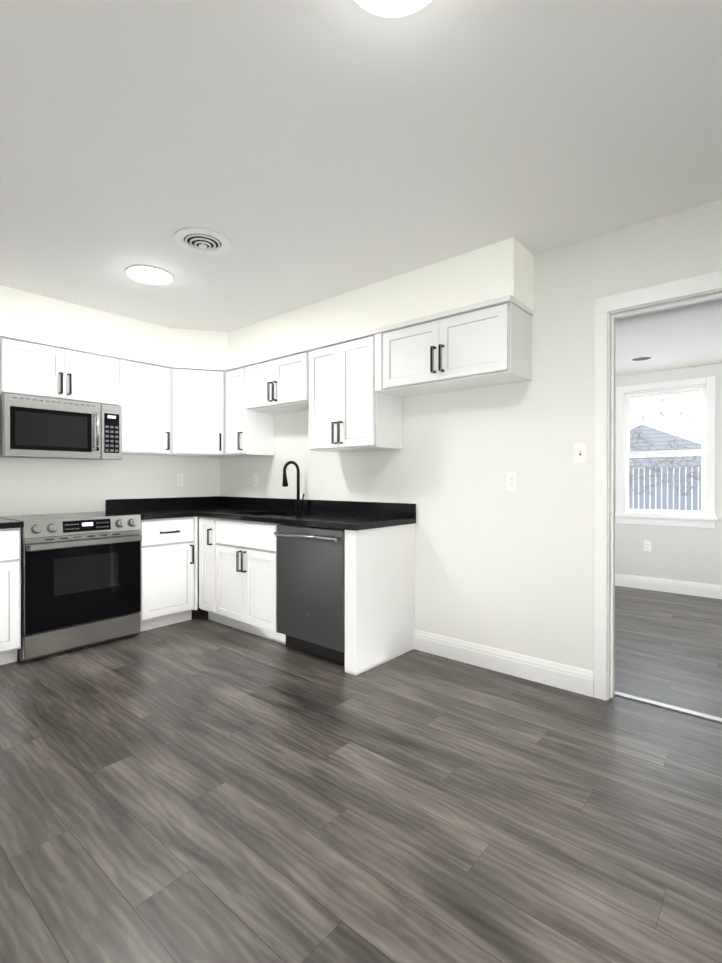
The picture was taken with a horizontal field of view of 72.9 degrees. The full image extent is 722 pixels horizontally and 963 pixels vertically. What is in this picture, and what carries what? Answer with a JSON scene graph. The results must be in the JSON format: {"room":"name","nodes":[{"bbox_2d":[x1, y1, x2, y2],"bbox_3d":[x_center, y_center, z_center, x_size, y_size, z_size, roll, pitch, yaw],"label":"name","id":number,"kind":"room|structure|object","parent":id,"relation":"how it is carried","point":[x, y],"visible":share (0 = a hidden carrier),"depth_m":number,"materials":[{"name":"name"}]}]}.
{"room":"kitchen","nodes":[
{"label":"kitchen","id":0,"kind":"room"},
{"bbox_2d":[0,454,219,600],"bbox_3d":[-2.965,-0.080,3.241,0.120,2.500,4.840,0,0,40],"label":"wall","id":1,"kind":"structure","parent":0,"point":[31,486],"depth_m":4.05,"materials":[{"name":"white paint"}]},
{"bbox_2d":[0,337,116,404],"bbox_3d":[-2.279,-0.787,3.670,0.362,0.380,0.775,0,0,40],"label":"upper cabinet","id":2,"kind":"object","parent":1,"relation":"attached to","point":[32,369],"visible":1,"depth_m":3.54,"materials":[{"name":"white paint"}]},
{"bbox_2d":[0,393,121,459],"bbox_3d":[-2.249,-0.380,3.646,0.442,0.423,0.771,0,0,40],"label":"microwave","id":3,"kind":"object","parent":2,"relation":"attached to","point":[41,427],"visible":1,"depth_m":3.49,"materials":[{"name":"silver metal"}]},
{"bbox_2d":[117,359,169,455],"bbox_3d":[-1.886,-0.606,4.134,0.362,0.745,0.436,0,0,40],"label":"upper cabinet","id":4,"kind":"object","parent":1,"relation":"attached to","point":[143,396],"visible":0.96,"depth_m":4.04,"materials":[{"name":"white paint"}]},
{"bbox_2d":[176,474,182,485],"bbox_3d":[-1.710,-0.012,4.622,0.007,0.116,0.070,0,0,40],"label":"electrical outlet","id":5,"kind":"object","parent":1,"relation":"attached to","point":[179,479],"visible":1,"depth_m":4.62,"materials":[{"name":"white plastic"}]},
{"bbox_2d":[153,368,252,457],"bbox_3d":[-1.431,-0.608,4.493,0.591,0.745,0.697,0,0,40],"label":"upper cabinet","id":6,"kind":"object","parent":1,"relation":"attached to","point":[205,455],"depth_m":4.28,"materials":[{"name":"white paint"}]},
{"bbox_2d":[0,586,721,962],"bbox_3d":[0.506,1.203,2.453,6.440,0.060,8.120,0,0,40],"label":"floor","id":7,"kind":"structure","parent":0,"point":[198,788],"depth_m":1.78,"materials":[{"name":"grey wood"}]},
{"bbox_2d":[0,528,20,664],"bbox_3d":[-2.642,0.733,3.012,0.667,0.875,0.783,0,0,40],"label":"base cabinet","id":8,"kind":"object","parent":7,"relation":"on","point":[10,591],"visible":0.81,"depth_m":3.08,"materials":[{"name":"white paint"}]},
{"bbox_2d":[0,518,21,528],"bbox_3d":[-2.656,0.225,3.009,0.648,0.138,0.803,0,0,40],"label":"countertop","id":9,"kind":"structure","parent":8,"relation":"on","point":[4,523],"depth_m":3.07,"materials":[{"name":"black stone"}]},
{"bbox_2d":[0,511,141,661],"bbox_3d":[-2.127,0.709,3.591,0.702,0.918,0.758,0,0,40],"label":"range","id":10,"kind":"object","parent":7,"relation":"on","point":[80,579],"visible":0.98,"depth_m":3.36,"materials":[{"name":"silver metal"}]},
{"bbox_2d":[139,517,197,631],"bbox_3d":[-1.739,0.729,4.077,0.667,0.875,0.479,0,0,40],"label":"base cabinet","id":11,"kind":"object","parent":7,"relation":"on","point":[169,571],"visible":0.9,"depth_m":3.89,"materials":[{"name":"white paint"}]},
{"bbox_2d":[105,497,195,519],"bbox_3d":[-1.751,0.221,4.067,0.660,0.138,0.449,0,0,40],"label":"countertop","id":12,"kind":"structure","parent":11,"relation":"on","point":[176,507],"depth_m":4.24,"materials":[{"name":"black stone"}]},
{"bbox_2d":[199,517,224,624],"bbox_3d":[-1.074,0.729,4.215,0.240,0.875,0.667,0,0,40],"label":"base cabinet","id":13,"kind":"object","parent":7,"relation":"on","point":[207,573],"visible":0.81,"depth_m":4.00,"materials":[{"name":"white paint"}]},
{"bbox_2d":[215,518,285,644],"bbox_3d":[-0.690,0.730,3.889,0.764,0.875,0.667,0,0,40],"label":"base cabinet","id":14,"kind":"object","parent":7,"relation":"on","point":[246,572],"visible":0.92,"depth_m":3.64,"materials":[{"name":"white paint"}]},
{"bbox_2d":[196,496,415,530],"bbox_3d":[-0.736,0.318,3.933,2.383,0.332,0.660,0,0,40],"label":"countertop","id":15,"kind":"structure","parent":14,"relation":"on","point":[349,515],"depth_m":3.75,"materials":[{"name":"black stone"}]},
{"bbox_2d":[282,461,304,511],"bbox_3d":[-0.545,0.041,4.009,0.118,0.421,0.195,0,0,40],"label":"faucet","id":16,"kind":"object","parent":15,"relation":"on","point":[299,503],"visible":1,"depth_m":4.06,"materials":[{"name":"black metal"}]},
{"bbox_2d":[274,524,344,665],"bbox_3d":[-0.165,0.735,3.423,0.628,0.868,0.664,0,0,40],"label":"dishwasher","id":17,"kind":"object","parent":7,"relation":"on","point":[311,590],"visible":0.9,"depth_m":3.19,"materials":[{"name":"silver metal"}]},
{"bbox_2d":[345,524,414,675],"bbox_3d":[0.138,0.733,3.214,0.092,0.875,0.627,0,0,40],"label":"cabinet end panel","id":18,"kind":"object","parent":7,"relation":"on","point":[379,596],"visible":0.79,"depth_m":3.11,"materials":[{"name":"white paint"}]},
{"bbox_2d":[615,691,721,722],"bbox_3d":[1.740,1.170,2.415,0.896,0.007,0.040,0,0,40],"label":"trim","id":19,"kind":"structure","parent":7,"relation":"on","point":[675,708],"depth_m":2.53,"materials":[{"name":"grey"}]},
{"bbox_2d":[0,0,721,331],"bbox_3d":[-0.555,-1.352,1.192,6.440,0.060,4.840,0,0,40],"label":"ceiling","id":20,"kind":"structure","parent":0,"point":[298,154],"depth_m":1.89,"materials":[{"name":"white paint"}]},
{"bbox_2d":[126,265,172,284],"bbox_3d":[-1.355,-1.323,3.137,0.280,0.012,0.280,0,0,40],"label":"recessed light","id":21,"kind":"object","parent":20,"relation":"in","point":[147,274],"visible":0.98,"depth_m":3.11,"materials":[{"name":"white paint"}]},
{"bbox_2d":[174,227,230,254],"bbox_3d":[-0.874,-1.312,2.704,0.300,0.032,0.300,0,0,40],"label":"ceiling vent","id":22,"kind":"object","parent":20,"relation":"in","point":[203,241],"visible":1,"depth_m":2.68,"materials":[{"name":"white metal"}]},
{"bbox_2d":[0,237,533,370],"bbox_3d":[-1.068,-1.152,2.898,3.208,0.352,2.658,0,0,40],"label":"bulkhead","id":23,"kind":"object","parent":20,"relation":"attached to","point":[498,273],"visible":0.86,"depth_m":3.48,"materials":[{"name":"white paint"}]},
{"bbox_2d":[353,0,432,18],"bbox_3d":[0.088,-1.316,1.246,0.280,0.012,0.280,0,0,40],"label":"recessed light","id":24,"kind":"object","parent":20,"relation":"in","point":[392,9],"visible":1,"depth_m":1.35,"materials":[{"name":"white paint"}]},
{"bbox_2d":[220,199,721,670],"bbox_3d":[0.971,-0.079,2.997,6.200,2.500,0.120,0,0,40],"label":"wall","id":25,"kind":"structure","parent":0,"point":[498,565],"depth_m":2.93,"materials":[{"name":"white paint"}]},
{"bbox_2d":[226,367,273,455],"bbox_3d":[-1.005,-0.607,4.352,0.286,0.745,0.362,0,0,40],"label":"upper cabinet","id":26,"kind":"object","parent":25,"relation":"attached to","point":[249,433],"visible":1,"depth_m":4.25,"materials":[{"name":"white paint"}]},
{"bbox_2d":[253,474,257,485],"bbox_3d":[-0.990,-0.012,4.577,0.070,0.116,0.007,0,0,40],"label":"electrical outlet","id":27,"kind":"object","parent":25,"relation":"attached to","point":[255,479],"visible":1,"depth_m":4.57,"materials":[{"name":"white plastic"}]},
{"bbox_2d":[246,351,309,413],"bbox_3d":[-0.602,-0.791,4.009,0.768,0.373,0.362,0,0,40],"label":"upper cabinet","id":28,"kind":"object","parent":25,"relation":"attached to","point":[280,385],"visible":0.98,"depth_m":3.88,"materials":[{"name":"white paint"}]},
{"bbox_2d":[309,335,402,451],"bbox_3d":[-0.063,-0.604,3.553,0.640,0.745,0.362,0,0,40],"label":"upper cabinet","id":29,"kind":"object","parent":25,"relation":"attached to","point":[351,409],"visible":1,"depth_m":3.41,"materials":[{"name":"white paint"}]},
{"bbox_2d":[375,302,531,396],"bbox_3d":[0.536,-0.786,3.043,0.928,0.377,0.362,0,0,40],"label":"upper cabinet","id":30,"kind":"object","parent":25,"relation":"attached to","point":[489,346],"visible":1,"depth_m":2.87,"materials":[{"name":"white paint"}]},
{"bbox_2d":[414,629,593,696],"bbox_3d":[0.797,1.103,3.061,1.233,0.135,0.016,0,0,40],"label":"baseboard","id":31,"kind":"structure","parent":25,"relation":"attached to","point":[565,677],"depth_m":2.96,"materials":[{"name":"white paint"}]},
{"bbox_2d":[506,472,516,490],"bbox_3d":[0.912,0.001,2.963,0.070,0.116,0.007,0,0,40],"label":"electrical outlet","id":32,"kind":"object","parent":25,"relation":"attached to","point":[511,481],"visible":1,"depth_m":2.96,"materials":[{"name":"white plastic"}]},
{"bbox_2d":[574,442,586,463],"bbox_3d":[1.211,-0.157,2.704,0.070,0.116,0.016,0,0,40],"label":"light switch","id":33,"kind":"object","parent":25,"relation":"attached to","point":[580,453],"visible":1,"depth_m":2.70,"materials":[{"name":"white plastic"}]},
{"bbox_2d":[594,270,721,700],"bbox_3d":[1.708,0.092,2.373,1.040,2.163,0.156,0,0,40],"label":"door frame","id":34,"kind":"structure","parent":25,"relation":"attached to","point":[609,310],"depth_m":2.62,"materials":[{"name":"white paint"}]},
{"bbox_2d":[615,363,721,584],"bbox_3d":[3.421,-0.005,5.050,5.120,2.335,0.120,0,0,40],"label":"wall","id":35,"kind":"structure","parent":0,"point":[691,554],"depth_m":5.09,"materials":[{"name":"white paint"}]},
{"bbox_2d":[644,540,650,551],"bbox_3d":[3.080,0.694,5.257,0.070,0.116,0.007,0,0,40],"label":"electrical outlet","id":36,"kind":"object","parent":35,"relation":"attached to","point":[647,545],"visible":1,"depth_m":5.25,"materials":[{"name":"white plastic"}]},
{"bbox_2d":[615,376,718,528],"bbox_3d":[3.212,-0.293,5.189,0.950,1.520,0.173,0,0,40],"label":"window unit","id":37,"kind":"structure","parent":35,"relation":"in","point":[704,517],"depth_m":5.14,"materials":[{"name":"white paint"}]},
{"bbox_2d":[615,573,721,598],"bbox_3d":[3.423,1.096,4.964,5.000,0.135,0.016,0,0,40],"label":"baseboard","id":38,"kind":"structure","parent":35,"relation":"attached to","point":[677,586],"depth_m":5.12,"materials":[{"name":"white paint"}]},
{"bbox_2d":[615,298,721,375],"bbox_3d":[2.529,-1.280,3.900,5.240,0.225,3.280,0,0,40],"label":"ceiling","id":39,"kind":"structure","parent":0,"point":[686,336],"depth_m":3.99,"materials":[{"name":"white paint"}]},
{"bbox_2d":[629,356,653,361],"bbox_3d":[2.666,-1.167,4.650,0.200,0.006,0.200,0,0,40],"label":"recessed light","id":40,"kind":"object","parent":39,"relation":"in","point":[640,358],"visible":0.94,"depth_m":4.64,"materials":[{"name":"white paint"}]},
{"label":"outside","id":41,"kind":"structure","parent":0,"visible":0},
{"bbox_2d":[629,391,701,510],"bbox_3d":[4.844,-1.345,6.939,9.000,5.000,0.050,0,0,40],"label":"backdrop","id":42,"kind":"structure","parent":41,"point":[696,400],"depth_m":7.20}
]}

